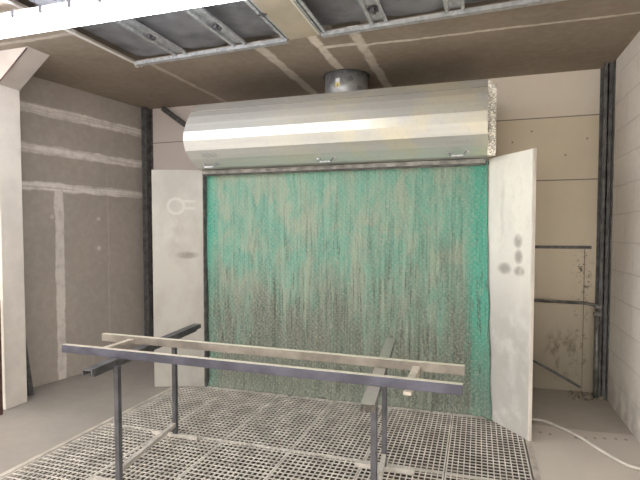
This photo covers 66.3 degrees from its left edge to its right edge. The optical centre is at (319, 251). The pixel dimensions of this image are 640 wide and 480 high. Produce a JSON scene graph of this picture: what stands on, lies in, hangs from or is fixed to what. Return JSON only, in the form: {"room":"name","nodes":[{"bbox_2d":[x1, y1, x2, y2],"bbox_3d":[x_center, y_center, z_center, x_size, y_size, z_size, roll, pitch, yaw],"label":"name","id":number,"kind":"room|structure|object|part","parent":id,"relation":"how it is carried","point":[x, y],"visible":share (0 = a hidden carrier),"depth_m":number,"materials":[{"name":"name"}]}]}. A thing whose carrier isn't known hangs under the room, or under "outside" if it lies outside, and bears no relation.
{"room":"spray paint booth","nodes":[
{"label":"spray paint booth","id":0,"kind":"room"},
{"bbox_2d":[0,47,49,409],"bbox_3d":[-2.767,-0.165,4.417,0.700,3.160,0.225,1,3,18],"label":"pillar","id":1,"kind":"structure","parent":0,"point":[17,65],"depth_m":4.40,"materials":[{"name":"white paint"}]},
{"bbox_2d":[19,76,143,387],"bbox_3d":[-4.982,-1.257,6.119,5.132,5.200,2.080,1,3,18],"label":"wall","id":2,"kind":"structure","parent":0,"point":[81,151],"depth_m":5.43,"materials":[{"name":"grey concrete"}]},
{"bbox_2d":[15,394,531,479],"bbox_3d":[-0.374,1.747,3.086,3.300,0.450,3.340,1,3,18],"label":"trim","id":3,"kind":"structure","parent":0,"point":[178,394],"depth_m":4.45,"materials":[{"name":"grey metal"}]},
{"bbox_2d":[106,425,473,479],"bbox_3d":[-0.213,1.500,3.576,3.276,0.083,0.040,1,3,18],"label":"joist","id":4,"kind":"object","parent":3,"relation":"attached to","point":[269,458],"visible":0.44,"depth_m":3.53,"materials":[{"name":"grey metal"}]},
{"bbox_2d":[0,423,156,479],"bbox_3d":[-1.683,1.458,3.465,0.540,0.011,1.108,1,3,18],"label":"floor grating","id":5,"kind":"structure","parent":4,"relation":"on","point":[109,426],"depth_m":3.48,"materials":[{"name":"grey metal"}]},
{"bbox_2d":[87,436,222,479],"bbox_3d":[-1.164,1.465,3.297,0.540,0.011,1.108,1,3,18],"label":"floor grating","id":6,"kind":"structure","parent":4,"relation":"on","point":[163,438],"depth_m":3.44,"materials":[{"name":"grey metal"}]},
{"bbox_2d":[82,323,200,479],"bbox_3d":[-1.165,1.050,3.543,0.400,0.796,1.440,0,2,10],"label":"trestle","id":7,"kind":"object","parent":6,"relation":"on","point":[108,364],"visible":0.86,"depth_m":3.16,"materials":[{"name":"metal"}]},
{"bbox_3d":[-1.255,1.075,3.047,0.032,0.733,0.032,1,3,18],"label":"post","id":8,"kind":"part","parent":7,"relation":"part of","materials":[{"name":"metal"}]},
{"bbox_3d":[-1.122,1.044,3.787,0.032,0.733,0.032,1,3,18],"label":"post","id":9,"kind":"part","parent":7,"relation":"part of","materials":[{"name":"metal"}]},
{"bbox_2d":[62,333,464,395],"bbox_3d":[-0.449,0.657,2.974,2.554,0.070,0.419,1,3,20],"label":"rails","id":10,"kind":"object","parent":7,"relation":"on","point":[410,383],"visible":1,"depth_m":2.87,"materials":[{"name":"metal"}]},
{"bbox_3d":[-0.390,0.641,3.155,2.542,0.052,0.038,1,3,20],"label":"rail","id":11,"kind":"part","parent":10,"relation":"part of","materials":[{"name":"metal"}]},
{"bbox_2d":[177,440,289,479],"bbox_3d":[-0.645,1.472,3.130,0.540,0.011,1.108,1,3,18],"label":"floor grating","id":12,"kind":"structure","parent":4,"relation":"on","point":[224,442],"depth_m":3.38,"materials":[{"name":"grey metal"}]},
{"bbox_2d":[266,450,362,479],"bbox_3d":[-0.125,1.479,2.963,0.540,0.011,1.108,1,3,18],"label":"floor grating","id":13,"kind":"structure","parent":4,"relation":"on","point":[313,456],"depth_m":3.31,"materials":[{"name":"grey metal"}]},
{"bbox_2d":[444,473,488,479],"bbox_3d":[0.913,1.493,2.628,0.540,0.011,1.108,1,3,18],"label":"floor grating","id":14,"kind":"structure","parent":4,"relation":"on","point":[447,474],"depth_m":3.18,"materials":[{"name":"grey metal"}]},
{"bbox_2d":[181,387,510,431],"bbox_3d":[0.123,1.456,4.617,3.276,0.083,0.040,1,3,18],"label":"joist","id":15,"kind":"object","parent":3,"relation":"attached to","point":[182,387],"visible":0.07,"depth_m":4.42,"materials":[{"name":"grey metal"}]},
{"bbox_2d":[108,386,228,429],"bbox_3d":[-1.341,1.413,4.525,0.540,0.011,1.108,1,3,18],"label":"floor grating","id":16,"kind":"structure","parent":15,"relation":"on","point":[185,396],"depth_m":4.43,"materials":[{"name":"grey metal"}]},
{"bbox_2d":[170,389,279,440],"bbox_3d":[-0.822,1.420,4.358,0.540,0.011,1.108,1,3,18],"label":"floor grating","id":17,"kind":"structure","parent":15,"relation":"on","point":[236,391],"depth_m":4.29,"materials":[{"name":"grey metal"}]},
{"bbox_2d":[225,394,332,450],"bbox_3d":[-0.302,1.427,4.190,0.540,0.011,1.108,1,3,18],"label":"floor grating","id":18,"kind":"structure","parent":15,"relation":"on","point":[280,396],"depth_m":4.09,"materials":[{"name":"grey metal"}]},
{"bbox_2d":[291,401,390,461],"bbox_3d":[0.217,1.434,4.023,0.540,0.011,1.108,1,3,18],"label":"floor grating","id":19,"kind":"structure","parent":15,"relation":"on","point":[333,402],"depth_m":3.89,"materials":[{"name":"grey metal"}]},
{"bbox_2d":[364,407,451,472],"bbox_3d":[0.736,1.441,3.856,0.540,0.011,1.108,1,3,18],"label":"floor grating","id":20,"kind":"structure","parent":15,"relation":"on","point":[394,408],"depth_m":3.78,"materials":[{"name":"grey metal"}]},
{"bbox_2d":[445,414,531,479],"bbox_3d":[1.255,1.448,3.689,0.540,0.011,1.108,1,3,18],"label":"floor grating","id":21,"kind":"structure","parent":15,"relation":"on","point":[461,415],"depth_m":3.57,"materials":[{"name":"grey metal"}]},
{"bbox_3d":[-0.555,1.545,2.515,3.276,0.083,0.040,1,3,18],"label":"joist","id":22,"kind":"object","parent":3,"relation":"attached to","visible":0},
{"bbox_2d":[355,461,443,479],"bbox_3d":[0.394,1.486,2.796,0.540,0.011,1.108,1,3,18],"label":"floor grating","id":23,"kind":"structure","parent":22,"relation":"on","point":[361,468],"depth_m":3.21,"materials":[{"name":"grey metal"}]},
{"bbox_2d":[354,338,414,479],"bbox_3d":[0.369,1.074,2.980,0.401,0.796,1.437,1,2,12],"label":"trestle","id":24,"kind":"object","parent":23,"relation":"on","point":[370,399],"visible":0.92,"depth_m":2.93,"materials":[{"name":"metal"}]},
{"bbox_3d":[0.285,1.094,2.583,0.032,0.733,0.032,1,3,18],"label":"post","id":25,"kind":"part","parent":24,"relation":"part of","materials":[{"name":"metal"}]},
{"bbox_3d":[0.429,1.066,3.261,0.032,0.733,0.032,1,3,18],"label":"post","id":26,"kind":"part","parent":24,"relation":"part of","materials":[{"name":"metal"}]},
{"bbox_2d":[0,0,639,108],"bbox_3d":[-0.808,-1.854,3.643,6.580,0.280,4.580,1,3,18],"label":"ceiling","id":27,"kind":"structure","parent":0,"point":[568,35],"depth_m":4.41,"materials":[{"name":"brown paint"}]},
{"bbox_2d":[3,0,134,63],"bbox_3d":[-2.120,-1.699,3.328,0.018,0.012,2.563,1,3,18],"label":"trim","id":28,"kind":"structure","parent":27,"relation":"attached to","point":[7,1],"depth_m":4.01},
{"bbox_2d":[29,0,180,55],"bbox_3d":[-1.866,-1.753,3.259,0.517,0.041,2.592,1,3,18],"label":"sheet","id":29,"kind":"object","parent":27,"relation":"attached to","point":[110,31],"visible":0.44,"depth_m":4.11,"materials":[{"name":"grey metal"}]},
{"bbox_2d":[114,18,186,55],"bbox_3d":[-1.625,-1.704,3.154,0.136,0.048,2.538,1,3,18],"label":"channel","id":30,"kind":"object","parent":27,"relation":"attached to","point":[131,24],"visible":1,"depth_m":3.94,"materials":[{"name":"metal"}]},
{"bbox_2d":[0,0,240,38],"bbox_3d":[-1.672,-1.610,3.256,2.780,0.175,0.275,1,3,18],"label":"lamp","id":31,"kind":"object","parent":30,"relation":"attached to","point":[69,13],"visible":1,"depth_m":3.15,"materials":[{"name":"metal"}]},
{"bbox_2d":[161,107,185,126],"bbox_3d":[-1.502,-1.437,5.861,1.187,0.743,0.050,2,3,35],"label":"brace","id":32,"kind":"object","parent":27,"relation":"attached to","point":[165,110],"visible":0.36,"depth_m":6.04,"materials":[{"name":"paint"}]},
{"bbox_2d":[134,10,226,47],"bbox_3d":[-1.336,-1.746,3.071,0.592,0.039,2.559,1,3,18],"label":"sheet","id":33,"kind":"object","parent":27,"relation":"in","point":[180,27],"visible":0.53,"depth_m":3.93,"materials":[{"name":"grey metal"}]},
{"bbox_2d":[134,38,288,66],"bbox_3d":[-0.991,-1.737,4.289,1.563,0.030,0.050,1,3,21],"label":"trim","id":34,"kind":"structure","parent":27,"relation":"attached to","point":[279,41],"depth_m":4.24,"materials":[{"name":"metal"}]},
{"bbox_2d":[184,7,246,46],"bbox_3d":[-1.059,-1.695,2.952,0.136,0.048,2.500,1,3,18],"label":"channel","id":35,"kind":"object","parent":27,"relation":"attached to","point":[200,14],"visible":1,"depth_m":3.75,"materials":[{"name":"metal"}]},
{"bbox_2d":[203,0,276,37],"bbox_3d":[-0.839,-1.737,2.891,0.447,0.041,2.522,1,3,18],"label":"sheet","id":36,"kind":"object","parent":27,"relation":"in","point":[238,16],"visible":0.69,"depth_m":3.73,"materials":[{"name":"grey metal"}]},
{"bbox_2d":[243,0,288,38],"bbox_3d":[-0.649,-1.689,2.807,0.070,0.048,2.474,1,3,18],"label":"channel","id":37,"kind":"object","parent":27,"relation":"attached to","point":[250,3],"visible":0.75,"depth_m":3.60,"materials":[{"name":"metal"}]},
{"bbox_2d":[252,0,320,39],"bbox_3d":[-0.497,-1.679,2.769,0.268,0.024,2.494,1,3,18],"label":"board","id":38,"kind":"object","parent":27,"relation":"attached to","point":[286,15],"visible":0.9,"depth_m":3.58,"materials":[{"name":"beige wood"}]},
{"bbox_2d":[293,0,325,33],"bbox_3d":[-0.357,-1.692,2.702,0.066,0.034,2.455,1,3,18],"label":"channel","id":39,"kind":"object","parent":27,"relation":"attached to","point":[300,3],"visible":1,"depth_m":3.57,"materials":[{"name":"metal"}]},
{"bbox_2d":[303,0,366,24],"bbox_3d":[-0.148,-1.728,2.645,0.484,0.039,2.477,1,3,18],"label":"sheet","id":40,"kind":"object","parent":27,"relation":"in","point":[327,12],"visible":0.75,"depth_m":3.63,"materials":[{"name":"grey metal"}]},
{"bbox_2d":[358,0,387,24],"bbox_3d":[0.078,-1.678,2.546,0.136,0.048,2.424,1,3,18],"label":"channel","id":41,"kind":"object","parent":27,"relation":"attached to","point":[373,10],"visible":1,"depth_m":3.48,"materials":[{"name":"metal"}]},
{"bbox_2d":[379,0,443,15],"bbox_3d":[0.343,-1.720,2.470,0.542,0.040,2.446,1,3,18],"label":"sheet","id":42,"kind":"object","parent":27,"relation":"attached to","point":[390,7],"visible":0.84,"depth_m":3.52,"materials":[{"name":"grey metal"}]},
{"bbox_2d":[321,0,565,37],"bbox_3d":[1.042,-1.704,3.490,2.204,0.030,0.050,1,3,21],"label":"trim","id":43,"kind":"structure","parent":27,"relation":"attached to","point":[519,3],"depth_m":3.55,"materials":[{"name":"metal"}]},
{"bbox_2d":[443,0,464,13],"bbox_3d":[0.596,-1.677,2.361,0.136,0.034,2.391,1,3,18],"label":"channel","id":44,"kind":"object","parent":27,"relation":"attached to","point":[448,4],"visible":1,"depth_m":3.42,"materials":[{"name":"metal"}]},
{"bbox_2d":[0,360,639,479],"bbox_3d":[-3.589,1.836,0.383,11.380,0.500,12.780,1,3,18],"label":"floor","id":45,"kind":"structure","parent":0,"point":[58,411],"depth_m":4.08,"materials":[{"name":"concrete"}]},
{"bbox_2d":[0,306,2,414],"bbox_3d":[-2.804,0.922,4.267,0.070,1.002,0.050,1,3,18],"label":"bar","id":46,"kind":"object","parent":45,"relation":"on","point":[1,390],"visible":1,"depth_m":4.26,"materials":[{"name":"metal"}]},
{"bbox_2d":[26,343,33,395],"bbox_3d":[-2.888,1.070,4.804,0.205,0.671,0.057,2,3,32],"label":"steel offcut","id":47,"kind":"object","parent":45,"relation":"on","point":[30,391],"visible":0.5,"depth_m":4.79,"materials":[{"name":"paint"}]},
{"bbox_2d":[141,106,153,351],"bbox_3d":[-2.197,-0.243,6.283,0.070,3.160,0.140,1,3,18],"label":"steel column","id":48,"kind":"structure","parent":45,"relation":"on","point":[146,113],"depth_m":6.25,"materials":[{"name":"metal"}]},
{"bbox_2d":[0,387,540,479],"bbox_3d":[-0.374,1.492,3.075,3.370,0.051,3.340,1,3,18],"label":"trim","id":49,"kind":"structure","parent":45,"relation":"attached to","point":[533,465],"depth_m":3.59,"materials":[{"name":"grey metal"}]},
{"bbox_2d":[151,69,536,440],"bbox_3d":[0.113,-0.179,4.755,3.567,3.161,1.217,1,3,18],"label":"booth","id":50,"kind":"object","parent":45,"relation":"on","point":[351,217],"visible":0.91,"depth_m":4.45,"materials":[{"name":"metal"}]},
{"bbox_2d":[183,79,487,170],"bbox_3d":[0.167,-1.135,4.696,2.710,0.665,1.076,1,3,18],"label":"hood","id":51,"kind":"object","parent":50,"relation":"attached to","point":[447,122],"depth_m":4.22,"materials":[{"name":"metal"}]},
{"bbox_3d":[0.108,-0.775,4.511,2.680,0.035,0.037,1,3,18],"label":"curtain rail","id":52,"kind":"part","parent":50,"relation":"part of","materials":[{"name":"grey metal"}]},
{"bbox_2d":[207,161,490,420],"bbox_3d":[0.146,0.314,4.559,2.760,2.192,0.152,1,3,18],"label":"filter","id":53,"kind":"object","parent":50,"relation":"hanging from","point":[331,257],"depth_m":4.54,"materials":[{"name":"fabric"}]},
{"bbox_2d":[532,418,639,470],"bbox_3d":[1.979,1.435,3.626,0.184,0.025,1.400,-1,3,-20],"label":"hose","id":54,"kind":"object","parent":45,"relation":"on","point":[591,444],"visible":0.81,"depth_m":3.65,"materials":[{"name":"white rubber"}]},
{"bbox_2d":[569,390,602,400],"bbox_3d":[2.561,1.393,4.717,0.286,0.053,0.234,1,3,18],"label":"rubble","id":55,"kind":"object","parent":45,"relation":"on","point":[574,395],"visible":0.94,"depth_m":4.68,"materials":[{"name":"grey stone"}]},
{"bbox_2d":[593,62,613,399],"bbox_3d":[2.680,-0.176,4.675,0.120,3.160,0.210,1,3,18],"label":"steel column","id":56,"kind":"structure","parent":45,"relation":"on","point":[606,73],"depth_m":4.63,"materials":[{"name":"metal"}]},
{"bbox_2d":[123,430,518,479],"bbox_3d":[-0.374,1.997,3.096,3.300,0.050,3.340,1,3,18],"label":"floor grate","id":57,"kind":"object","parent":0,"point":[241,457],"depth_m":4.34,"materials":[{"name":"grey metal"}]},
{"bbox_2d":[153,69,599,392],"bbox_3d":[-0.136,-0.223,5.798,6.580,3.160,0.200,1,3,18],"label":"wall","id":58,"kind":"structure","parent":0,"point":[555,114],"depth_m":4.88,"materials":[{"name":"beige paint"}]},
{"bbox_2d":[533,359,580,387],"bbox_3d":[2.247,1.154,4.936,0.690,0.378,0.028,1,3,19],"label":"rod","id":59,"kind":"object","parent":58,"relation":"attached to","point":[534,361],"visible":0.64,"depth_m":4.89,"materials":[{"name":"paint"}]},
{"bbox_2d":[535,245,591,248],"bbox_3d":[2.220,-0.046,4.926,0.905,0.030,0.025,1,3,18],"label":"steel rail","id":60,"kind":"object","parent":58,"relation":"attached to","point":[536,246],"visible":0.64,"depth_m":4.86,"materials":[{"name":"metal"}]},
{"bbox_2d":[534,299,603,308],"bbox_3d":[2.284,0.500,4.893,0.957,0.052,0.154,1,3,28],"label":"pipe","id":61,"kind":"object","parent":58,"relation":"attached to","point":[535,300],"visible":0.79,"depth_m":4.84,"materials":[{"name":"black metal"}]},
{"bbox_2d":[608,31,639,442],"bbox_3d":[1.350,-0.945,-1.327,1.000,5.200,12.380,1,3,18],"label":"wall","id":62,"kind":"structure","parent":0,"point":[624,336],"depth_m":4.09,"materials":[{"name":"white paint"}]},
{"bbox_2d":[605,60,615,400],"bbox_3d":[2.706,-0.171,4.562,0.010,3.160,0.050,1,3,18],"label":"strip","id":63,"kind":"object","parent":62,"relation":"attached to","point":[614,68],"visible":1,"depth_m":4.55,"materials":[{"name":"paint"}]}
]}

